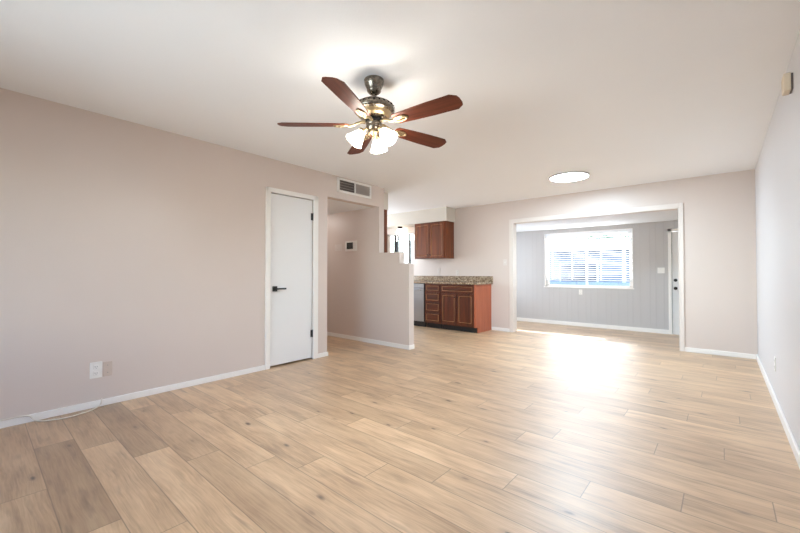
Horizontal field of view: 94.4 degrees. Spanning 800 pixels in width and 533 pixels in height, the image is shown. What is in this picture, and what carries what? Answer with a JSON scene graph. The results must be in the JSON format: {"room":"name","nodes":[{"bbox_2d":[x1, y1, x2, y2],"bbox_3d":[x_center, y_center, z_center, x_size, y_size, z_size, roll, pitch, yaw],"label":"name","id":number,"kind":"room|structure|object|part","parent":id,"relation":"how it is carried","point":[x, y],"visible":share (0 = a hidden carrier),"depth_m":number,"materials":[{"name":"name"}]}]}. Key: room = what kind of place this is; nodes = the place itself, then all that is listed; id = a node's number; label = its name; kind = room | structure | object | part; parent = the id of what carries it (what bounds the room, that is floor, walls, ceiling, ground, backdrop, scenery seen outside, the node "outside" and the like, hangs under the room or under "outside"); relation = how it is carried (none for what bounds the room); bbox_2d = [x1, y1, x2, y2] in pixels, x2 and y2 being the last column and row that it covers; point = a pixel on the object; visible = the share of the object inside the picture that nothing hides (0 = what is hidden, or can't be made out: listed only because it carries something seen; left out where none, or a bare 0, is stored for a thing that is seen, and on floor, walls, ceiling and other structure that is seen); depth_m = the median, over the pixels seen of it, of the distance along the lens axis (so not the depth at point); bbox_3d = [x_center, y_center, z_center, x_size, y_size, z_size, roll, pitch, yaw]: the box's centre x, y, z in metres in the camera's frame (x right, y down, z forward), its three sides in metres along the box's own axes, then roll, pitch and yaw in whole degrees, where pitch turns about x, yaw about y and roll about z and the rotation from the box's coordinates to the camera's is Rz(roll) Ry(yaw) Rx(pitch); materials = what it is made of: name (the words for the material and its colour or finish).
{"room":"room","nodes":[
{"label":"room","id":0,"kind":"room"},
{"bbox_2d":[0,88,378,419],"bbox_3d":[-2.315,-0.053,3.413,0.120,2.440,6.118,-1,-1,39],"label":"wall","id":1,"kind":"structure","parent":0,"point":[139,248],"depth_m":3.22,"materials":[{"name":"beige paint"}]},
{"bbox_2d":[89,361,101,378],"bbox_3d":[-2.512,0.856,3.059,0.009,0.132,0.082,-1,-1,40],"label":"wall outlet","id":2,"kind":"object","parent":1,"relation":"attached to","point":[95,367],"visible":1,"depth_m":3.06,"materials":[{"name":"white plastic"}]},
{"bbox_2d":[103,361,111,376],"bbox_3d":[-2.463,0.861,3.120,0.007,0.120,0.062,-1,-1,39],"label":"blank plate","id":3,"kind":"object","parent":1,"relation":"attached to","point":[107,366],"visible":1,"depth_m":3.12,"materials":[{"name":"beige paint"}]},
{"bbox_2d":[0,365,264,428],"bbox_3d":[-2.748,1.130,2.764,0.014,0.055,3.792,-1,-1,39],"label":"baseboard","id":4,"kind":"structure","parent":1,"relation":"attached to","point":[88,405],"depth_m":3.18,"materials":[{"name":"white paint"}]},
{"bbox_2d":[270,193,312,365],"bbox_3d":[-1.314,0.154,4.528,0.095,2.017,0.623,-1,-1,39],"label":"door","id":5,"kind":"structure","parent":1,"relation":"in","point":[291,332],"depth_m":4.52,"materials":[{"name":"white paint"}]},
{"bbox_2d":[265,186,317,369],"bbox_3d":[-1.306,0.134,4.531,0.023,2.100,0.744,-1,-1,39],"label":"trim","id":6,"kind":"structure","parent":1,"relation":"attached to","point":[269,190],"depth_m":4.38,"materials":[{"name":"white paint"}]},
{"bbox_2d":[318,352,327,357],"bbox_3d":[-1.014,1.162,4.870,0.014,0.055,0.175,-1,-1,40],"label":"baseboard","id":7,"kind":"structure","parent":1,"relation":"attached to","point":[324,354],"depth_m":4.86,"materials":[{"name":"white paint"}]},
{"bbox_2d":[337,177,370,198],"bbox_3d":[-0.649,-1.125,5.348,0.015,0.200,0.670,-1,-1,39],"label":"air vent","id":8,"kind":"object","parent":1,"relation":"in","point":[346,186],"visible":1,"depth_m":5.33,"materials":[{"name":"white metal"}]},
{"bbox_3d":[-0.747,-1.129,5.230,0.013,0.143,0.283,-1,-1,39],"label":"louvre panel","id":9,"kind":"part","parent":8,"relation":"part of","materials":[{"name":"white metal"}]},
{"bbox_3d":[-0.550,-1.125,5.471,0.009,0.143,0.293,-1,-1,39],"label":"louvre panel","id":10,"kind":"part","parent":8,"relation":"part of","materials":[{"name":"grey paint"}]},
{"bbox_2d":[327,199,372,214],"bbox_3d":[-1.645,-0.943,6.218,2.580,0.035,1.025,-1,-1,41],"label":"ceiling","id":11,"kind":"structure","parent":0,"point":[333,206],"depth_m":5.84,"materials":[{"name":"paint"}]},
{"bbox_2d":[327,187,413,344],"bbox_3d":[-1.040,-0.007,6.430,3.195,2.440,0.110,-1,-1,41],"label":"wall","id":12,"kind":"structure","parent":0,"point":[370,290],"depth_m":5.89,"materials":[{"name":"beige paint"}]},
{"bbox_2d":[345,240,356,250],"bbox_3d":[-0.820,-0.341,6.152,0.290,0.170,0.028,-1,-1,41],"label":"thermostat","id":13,"kind":"object","parent":12,"relation":"attached to","point":[349,245],"visible":1,"depth_m":6.13,"materials":[{"name":"white plastic"}]},
{"bbox_2d":[327,332,409,349],"bbox_3d":[-1.076,1.181,6.360,3.209,0.062,0.014,-1,-1,41],"label":"baseboard","id":14,"kind":"structure","parent":12,"relation":"attached to","point":[367,340],"depth_m":5.82,"materials":[{"name":"white paint"}]},
{"bbox_2d":[384,209,386,252],"bbox_3d":[-0.600,-0.567,6.363,0.800,0.758,0.350,-1,-1,41],"label":"upper cabinet","id":15,"kind":"object","parent":12,"relation":"attached to","point":[385,211],"visible":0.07,"depth_m":6.17,"materials":[{"name":"brown wood"}]},
{"bbox_2d":[384,192,387,209],"bbox_3d":[-1.250,-1.079,6.917,2.500,0.280,0.325,-1,-1,41],"label":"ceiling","id":16,"kind":"structure","parent":0,"point":[385,194],"depth_m":6.18,"materials":[{"name":"paint"}]},
{"bbox_2d":[0,323,799,532],"bbox_3d":[-0.924,1.205,3.912,7.450,0.060,8.720,-1,-1,41],"label":"floor","id":17,"kind":"structure","parent":0,"point":[491,431],"depth_m":2.33,"materials":[{"name":"brown wood"}]},
{"bbox_2d":[0,398,101,421],"bbox_3d":[-2.759,1.122,2.657,0.132,0.066,1.014,-1,-1,39],"label":"cable","id":18,"kind":"object","parent":17,"relation":"on","point":[32,418],"visible":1,"depth_m":2.77,"materials":[{"name":"white plastic"}]},
{"bbox_2d":[414,283,425,326],"bbox_3d":[0.435,0.794,7.871,0.600,0.882,0.630,-1,-1,41],"label":"dishwasher","id":19,"kind":"object","parent":17,"relation":"on","point":[419,288],"visible":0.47,"depth_m":7.56,"materials":[{"name":"silver metal"}]},
{"bbox_3d":[0.267,0.396,7.683,0.592,0.082,0.025,-1,-1,41],"label":"control panel","id":20,"kind":"part","parent":19,"relation":"part of","materials":[{"name":"silver metal"}]},
{"bbox_2d":[425,284,442,328],"bbox_3d":[0.834,0.788,7.572,0.380,0.885,0.603,-1,-1,41],"label":"base cabinet","id":21,"kind":"object","parent":17,"relation":"on","point":[432,291],"visible":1,"depth_m":7.34,"materials":[{"name":"brown wood"}]},
{"bbox_3d":[0.645,1.010,7.349,0.353,0.185,0.019,-1,-1,41],"label":"drawer","id":22,"kind":"part","parent":21,"relation":"part of","materials":[{"name":"brown wood"}]},
{"bbox_3d":[0.643,1.010,7.347,0.285,0.117,0.008,-1,-1,41],"label":"raised panel","id":23,"kind":"part","parent":21,"relation":"part of","materials":[{"name":"brown wood"}]},
{"bbox_3d":[0.645,0.807,7.352,0.353,0.190,0.019,-1,-1,41],"label":"drawer","id":24,"kind":"part","parent":21,"relation":"part of","materials":[{"name":"brown wood"}]},
{"bbox_3d":[0.643,0.807,7.350,0.285,0.122,0.008,-1,-1,41],"label":"raised panel","id":25,"kind":"part","parent":21,"relation":"part of","materials":[{"name":"brown wood"}]},
{"bbox_3d":[0.645,0.608,7.355,0.353,0.180,0.019,-1,-1,41],"label":"drawer","id":26,"kind":"part","parent":21,"relation":"part of","materials":[{"name":"brown wood"}]},
{"bbox_3d":[0.643,0.608,7.353,0.285,0.112,0.008,-1,-1,41],"label":"raised panel","id":27,"kind":"part","parent":21,"relation":"part of","materials":[{"name":"brown wood"}]},
{"bbox_3d":[0.645,0.430,7.357,0.353,0.145,0.019,-1,-1,41],"label":"drawer","id":28,"kind":"part","parent":21,"relation":"part of","materials":[{"name":"brown wood"}]},
{"bbox_3d":[0.643,0.430,7.356,0.285,0.077,0.008,-1,-1,41],"label":"raised panel","id":29,"kind":"part","parent":21,"relation":"part of","materials":[{"name":"brown wood"}]},
{"bbox_2d":[441,284,490,332],"bbox_3d":[1.264,0.782,7.180,0.784,0.885,0.631,-1,-1,41],"label":"base cabinet","id":30,"kind":"object","parent":17,"relation":"on","point":[466,308],"visible":1,"depth_m":6.94,"materials":[{"name":"brown wood"}]},
{"bbox_3d":[0.932,0.806,7.099,0.254,0.481,0.008,-1,-1,41],"label":"raised panel","id":31,"kind":"part","parent":30,"relation":"part of","materials":[{"name":"brown wood"}]},
{"bbox_3d":[0.934,0.806,7.101,0.358,0.585,0.019,-1,-1,41],"label":"door","id":32,"kind":"part","parent":30,"relation":"part of","materials":[{"name":"brown wood"}]},
{"bbox_2d":[414,276,492,284],"bbox_3d":[0.324,0.277,8.016,3.368,0.150,0.620,-1,-1,41],"label":"countertop","id":33,"kind":"structure","parent":30,"relation":"on","point":[465,280],"depth_m":7.50,"materials":[{"name":"stone"}]},
{"bbox_3d":[1.069,0.424,6.985,0.655,0.077,0.008,-1,-1,41],"label":"raised panel","id":34,"kind":"part","parent":30,"relation":"part of","materials":[{"name":"brown wood"}]},
{"bbox_3d":[1.071,0.424,6.987,0.723,0.145,0.019,-1,-1,41],"label":"drawer","id":35,"kind":"part","parent":30,"relation":"part of","materials":[{"name":"brown wood"}]},
{"bbox_3d":[1.207,0.802,6.860,0.254,0.481,0.008,-1,-1,41],"label":"raised panel","id":36,"kind":"part","parent":30,"relation":"part of","materials":[{"name":"brown wood"}]},
{"bbox_3d":[1.209,0.802,6.862,0.358,0.585,0.019,-1,-1,41],"label":"door","id":37,"kind":"part","parent":30,"relation":"part of","materials":[{"name":"brown wood"}]},
{"bbox_3d":[1.568,0.779,6.947,0.018,0.885,0.585,-1,-1,41],"label":"panel","id":38,"kind":"part","parent":30,"relation":"part of","materials":[{"name":"brown wood"}]},
{"bbox_2d":[0,0,799,214],"bbox_3d":[-0.930,-1.315,3.943,7.450,0.100,8.700,-1,-1,41],"label":"ceiling","id":39,"kind":"structure","parent":0,"point":[621,93],"depth_m":2.53,"materials":[{"name":"paint"}]},
{"bbox_2d":[277,75,462,154],"bbox_3d":[-0.141,-1.045,2.540,1.236,0.482,1.254,-1,-1,41],"label":"ceiling fan","id":40,"kind":"object","parent":39,"relation":"hanging from","point":[373,110],"visible":1,"depth_m":2.48,"materials":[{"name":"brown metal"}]},
{"bbox_3d":[-0.592,-0.973,2.542,0.483,0.006,0.140,0,12,-1],"label":"blade","id":41,"kind":"part","parent":40,"relation":"part of","materials":[{"name":"brown wood"}]},
{"bbox_3d":[-0.300,-0.979,2.153,0.140,0.006,0.483,13,3,17],"label":"blade","id":42,"kind":"part","parent":40,"relation":"part of","materials":[{"name":"brown wood"}]},
{"bbox_3d":[-0.305,-0.870,2.506,0.121,0.130,0.126,-1,-1,41],"label":"lamp shade","id":43,"kind":"part","parent":40,"relation":"part of","materials":[{"name":"white glass"}]},
{"bbox_3d":[-0.314,-0.966,2.940,0.140,0.006,0.483,-13,3,-19],"label":"blade","id":44,"kind":"part","parent":40,"relation":"part of","materials":[{"name":"brown wood"}]},
{"bbox_3d":[-0.156,-0.867,2.678,0.121,0.130,0.126,-1,-1,41],"label":"lamp shade","id":45,"kind":"part","parent":40,"relation":"part of","materials":[{"name":"white glass"}]},
{"bbox_3d":[-0.074,-0.871,2.459,0.118,0.130,0.123,0,-1,-9],"label":"lamp shade","id":46,"kind":"part","parent":40,"relation":"part of","materials":[{"name":"white glass"}]},
{"bbox_3d":[0.151,-0.969,2.798,0.483,0.006,0.140,1,-14,-37],"label":"blade","id":47,"kind":"part","parent":40,"relation":"part of","materials":[{"name":"brown wood"}]},
{"bbox_3d":[0.160,-0.976,2.312,0.483,0.006,0.140,-1,-14,35],"label":"blade","id":48,"kind":"part","parent":40,"relation":"part of","materials":[{"name":"brown wood"}]},
{"bbox_2d":[549,171,589,181],"bbox_3d":[2.327,-1.231,5.098,0.504,0.034,0.504,-1,-1,41],"label":"recessed light","id":49,"kind":"object","parent":39,"relation":"in","point":[569,176],"visible":1,"depth_m":5.01,"materials":[{"name":"white plastic"}]},
{"bbox_2d":[387,207,454,228],"bbox_3d":[0.090,-1.056,8.436,2.530,0.280,0.327,-1,-1,41],"label":"soffit","id":50,"kind":"structure","parent":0,"point":[406,219],"depth_m":7.92,"materials":[{"name":"paint"}]},
{"bbox_2d":[396,226,403,234],"bbox_3d":[0.001,-0.819,8.505,0.172,0.192,0.172,-1,-1,41],"label":"kitchen light","id":51,"kind":"object","parent":50,"relation":"attached to","point":[399,231],"visible":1,"depth_m":8.45,"materials":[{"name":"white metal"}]},
{"bbox_3d":[0.001,-0.792,8.505,0.172,0.138,0.172,-1,-1,41],"label":"globe","id":52,"kind":"part","parent":51,"relation":"part of"},
{"bbox_2d":[387,169,757,353],"bbox_3d":[1.883,0.004,7.160,7.450,2.440,0.123,-1,-1,41],"label":"wall","id":53,"kind":"structure","parent":0,"point":[719,213],"depth_m":5.16,"materials":[{"name":"beige paint"}]},
{"bbox_2d":[388,233,413,262],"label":"window","id":54,"kind":"structure","parent":53,"relation":"in","point":[403,234],"depth_m":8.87,"materials":[{"name":"white paint"}]},
{"bbox_3d":[0.048,-0.316,8.796,0.860,0.930,0.040,-1,-1,41],"label":"frame","id":55,"kind":"part","parent":54,"relation":"part of","materials":[{"name":"white paint"}]},
{"bbox_2d":[415,221,453,258],"bbox_3d":[0.708,-0.544,7.874,0.810,0.758,0.348,-1,-1,41],"label":"upper cabinet","id":56,"kind":"object","parent":53,"relation":"attached to","point":[433,240],"visible":1,"depth_m":7.70,"materials":[{"name":"brown wood"}]},
{"bbox_3d":[0.469,-0.543,7.902,0.389,0.734,0.019,-1,-1,41],"label":"door","id":57,"kind":"part","parent":56,"relation":"part of","materials":[{"name":"brown wood"}]},
{"bbox_3d":[0.468,-0.543,7.901,0.285,0.630,0.008,-1,-1,41],"label":"raised panel","id":58,"kind":"part","parent":56,"relation":"part of","materials":[{"name":"brown wood"}]},
{"bbox_3d":[0.760,-0.547,7.650,0.366,0.734,0.019,-1,-1,41],"label":"door","id":59,"kind":"part","parent":56,"relation":"part of","materials":[{"name":"brown wood"}]},
{"bbox_3d":[0.759,-0.547,7.648,0.262,0.630,0.008,-1,-1,41],"label":"raised panel","id":60,"kind":"part","parent":56,"relation":"part of","materials":[{"name":"brown wood"}]},
{"bbox_3d":[1.022,-0.547,7.632,0.018,0.758,0.302,-1,-1,41],"label":"panel","id":61,"kind":"part","parent":56,"relation":"part of","materials":[{"name":"brown wood"}]},
{"bbox_2d":[414,276,492,281],"bbox_3d":[0.519,0.261,8.241,3.368,0.112,0.024,-1,-1,41],"label":"backsplash","id":62,"kind":"structure","parent":53,"relation":"attached to","point":[416,278],"depth_m":7.66,"materials":[{"name":"stone"}]},
{"bbox_2d":[509,203,684,351],"bbox_3d":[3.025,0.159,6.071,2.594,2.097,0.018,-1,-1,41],"label":"trim","id":63,"kind":"structure","parent":53,"relation":"attached to","point":[675,205],"depth_m":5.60,"materials":[{"name":"white paint"}]},
{"bbox_2d":[492,327,755,358],"bbox_3d":[3.166,1.175,5.935,3.699,0.062,0.014,-1,-1,41],"label":"baseboard","id":64,"kind":"structure","parent":53,"relation":"attached to","point":[687,349],"depth_m":4.99,"materials":[{"name":"white paint"}]},
{"bbox_2d":[516,220,677,329],"bbox_3d":[4.506,0.226,8.231,5.500,2.270,0.140,-1,-1,41],"label":"wall","id":65,"kind":"structure","parent":0,"point":[646,305],"depth_m":8.11,"materials":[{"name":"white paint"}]},
{"bbox_2d":[544,228,633,288],"bbox_3d":[4.241,-0.155,8.435,1.880,1.292,0.117,-1,-1,41],"label":"window","id":66,"kind":"structure","parent":65,"relation":"in","point":[547,284],"depth_m":8.45,"materials":[{"name":"white paint"}]},
{"bbox_3d":[3.949,-0.152,8.753,0.902,1.208,0.018,-1,-1,41],"label":"sash","id":67,"kind":"part","parent":66,"relation":"part of","materials":[{"name":"white glass"}]},
{"bbox_2d":[545,229,632,281],"bbox_3d":[4.228,-0.230,8.421,1.808,1.118,0.068,-1,-1,41],"label":"window blind","id":68,"kind":"object","parent":66,"relation":"attached to","point":[620,230],"visible":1,"depth_m":8.34,"materials":[{"name":"white plastic"}]},
{"bbox_3d":[4.232,0.317,8.417,1.808,0.022,0.052,-1,-1,41],"label":"rail","id":69,"kind":"part","parent":68,"relation":"part of","materials":[{"name":"white plastic"}]},
{"bbox_3d":[4.231,0.478,8.413,1.880,0.025,0.084,-1,-1,41],"label":"sill","id":70,"kind":"part","parent":66,"relation":"part of","materials":[{"name":"white paint"}]},
{"bbox_3d":[4.588,-0.161,8.180,0.902,1.208,0.018,-1,-1,41],"label":"sash","id":71,"kind":"part","parent":66,"relation":"part of","materials":[{"name":"white glass"}]},
{"bbox_2d":[517,317,668,333],"bbox_3d":[4.455,1.317,8.155,5.200,0.085,0.016,-1,-1,41],"label":"baseboard","id":72,"kind":"structure","parent":65,"relation":"attached to","point":[662,331],"depth_m":8.21,"materials":[{"name":"white paint"}]},
{"bbox_2d":[657,268,664,272],"bbox_3d":[5.268,0.079,7.471,0.120,0.115,0.011,-1,-1,41],"label":"light switch","id":73,"kind":"object","parent":65,"relation":"attached to","point":[659,270],"visible":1,"depth_m":7.47,"materials":[{"name":"white plastic"}]},
{"bbox_2d":[668,229,677,333],"bbox_3d":[5.719,0.296,7.070,0.967,2.095,0.018,-1,-1,41],"label":"trim","id":74,"kind":"structure","parent":65,"relation":"attached to","point":[669,230],"depth_m":7.36,"materials":[{"name":"white paint"}]},
{"bbox_2d":[671,232,678,334],"bbox_3d":[5.721,0.321,7.077,0.859,2.043,0.115,-1,-1,41],"label":"door","id":75,"kind":"structure","parent":65,"relation":"in","point":[674,235],"depth_m":7.33,"materials":[{"name":"white paint"}]},
{"bbox_2d":[516,210,677,231],"bbox_3d":[3.738,-0.950,7.366,5.500,0.085,2.600,-1,-1,41],"label":"ceiling","id":76,"kind":"structure","parent":0,"point":[672,215],"depth_m":7.46,"materials":[{"name":"white paint"}]},
{"bbox_2d":[517,321,679,348],"bbox_3d":[3.705,1.377,7.292,5.500,0.060,2.700,-1,-1,41],"label":"floor","id":77,"kind":"structure","parent":0,"point":[612,335],"depth_m":7.34,"materials":[{"name":"brown wood"}]},
{"bbox_2d":[755,30,799,449],"bbox_3d":[1.799,-0.083,1.470,0.120,2.440,8.577,-1,-1,41],"label":"wall","id":78,"kind":"structure","parent":0,"point":[777,169],"depth_m":2.70,"materials":[{"name":"white paint"}]},
{"bbox_2d":[756,354,799,468],"bbox_3d":[1.875,1.104,1.641,0.014,0.072,8.163,-1,-1,41],"label":"baseboard","id":79,"kind":"structure","parent":78,"relation":"attached to","point":[793,444],"depth_m":2.72,"materials":[{"name":"white paint"}]},
{"bbox_2d":[781,73,792,95],"bbox_3d":[2.365,-1.113,2.261,0.044,0.106,0.096,-1,-1,41],"label":"door chime","id":80,"kind":"object","parent":78,"relation":"attached to","point":[787,79],"visible":1,"depth_m":2.23,"materials":[{"name":"beige plastic"}]},
{"bbox_3d":[2.378,-1.113,2.250,0.011,0.096,0.088,-1,-1,41],"label":"plate","id":81,"kind":"part","parent":80,"relation":"part of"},
{"label":"outside","id":82,"kind":"structure","parent":0,"visible":0},
{"bbox_3d":[16.154,1.695,18.563,60.000,0.150,30.750,-1,-1,41],"label":"yard","id":83,"kind":"structure","parent":82,"visible":0},
{"bbox_2d":[549,237,629,281],"bbox_3d":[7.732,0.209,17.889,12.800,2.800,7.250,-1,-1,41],"label":"house","id":84,"kind":"structure","parent":83,"relation":"on","point":[553,274],"depth_m":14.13,"materials":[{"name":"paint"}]},
{"bbox_3d":[6.991,0.432,14.518,1.300,1.050,0.025,-1,-1,41],"label":"pane","id":85,"kind":"part","parent":84,"relation":"part of","materials":[{"name":"clear glass"}]},
{"bbox_3d":[7.910,0.465,13.059,0.100,2.140,0.100,-1,-1,41],"label":"porch post","id":86,"kind":"part","parent":84,"relation":"part of","materials":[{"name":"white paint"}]},
{"bbox_2d":[549,281,629,285],"bbox_3d":[8.573,0.976,9.858,15.990,1.020,0.150,-1,-1,41],"label":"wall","id":87,"kind":"structure","parent":83,"relation":"on","point":[550,282],"depth_m":11.84,"materials":[{"name":"white paint"}]}
]}

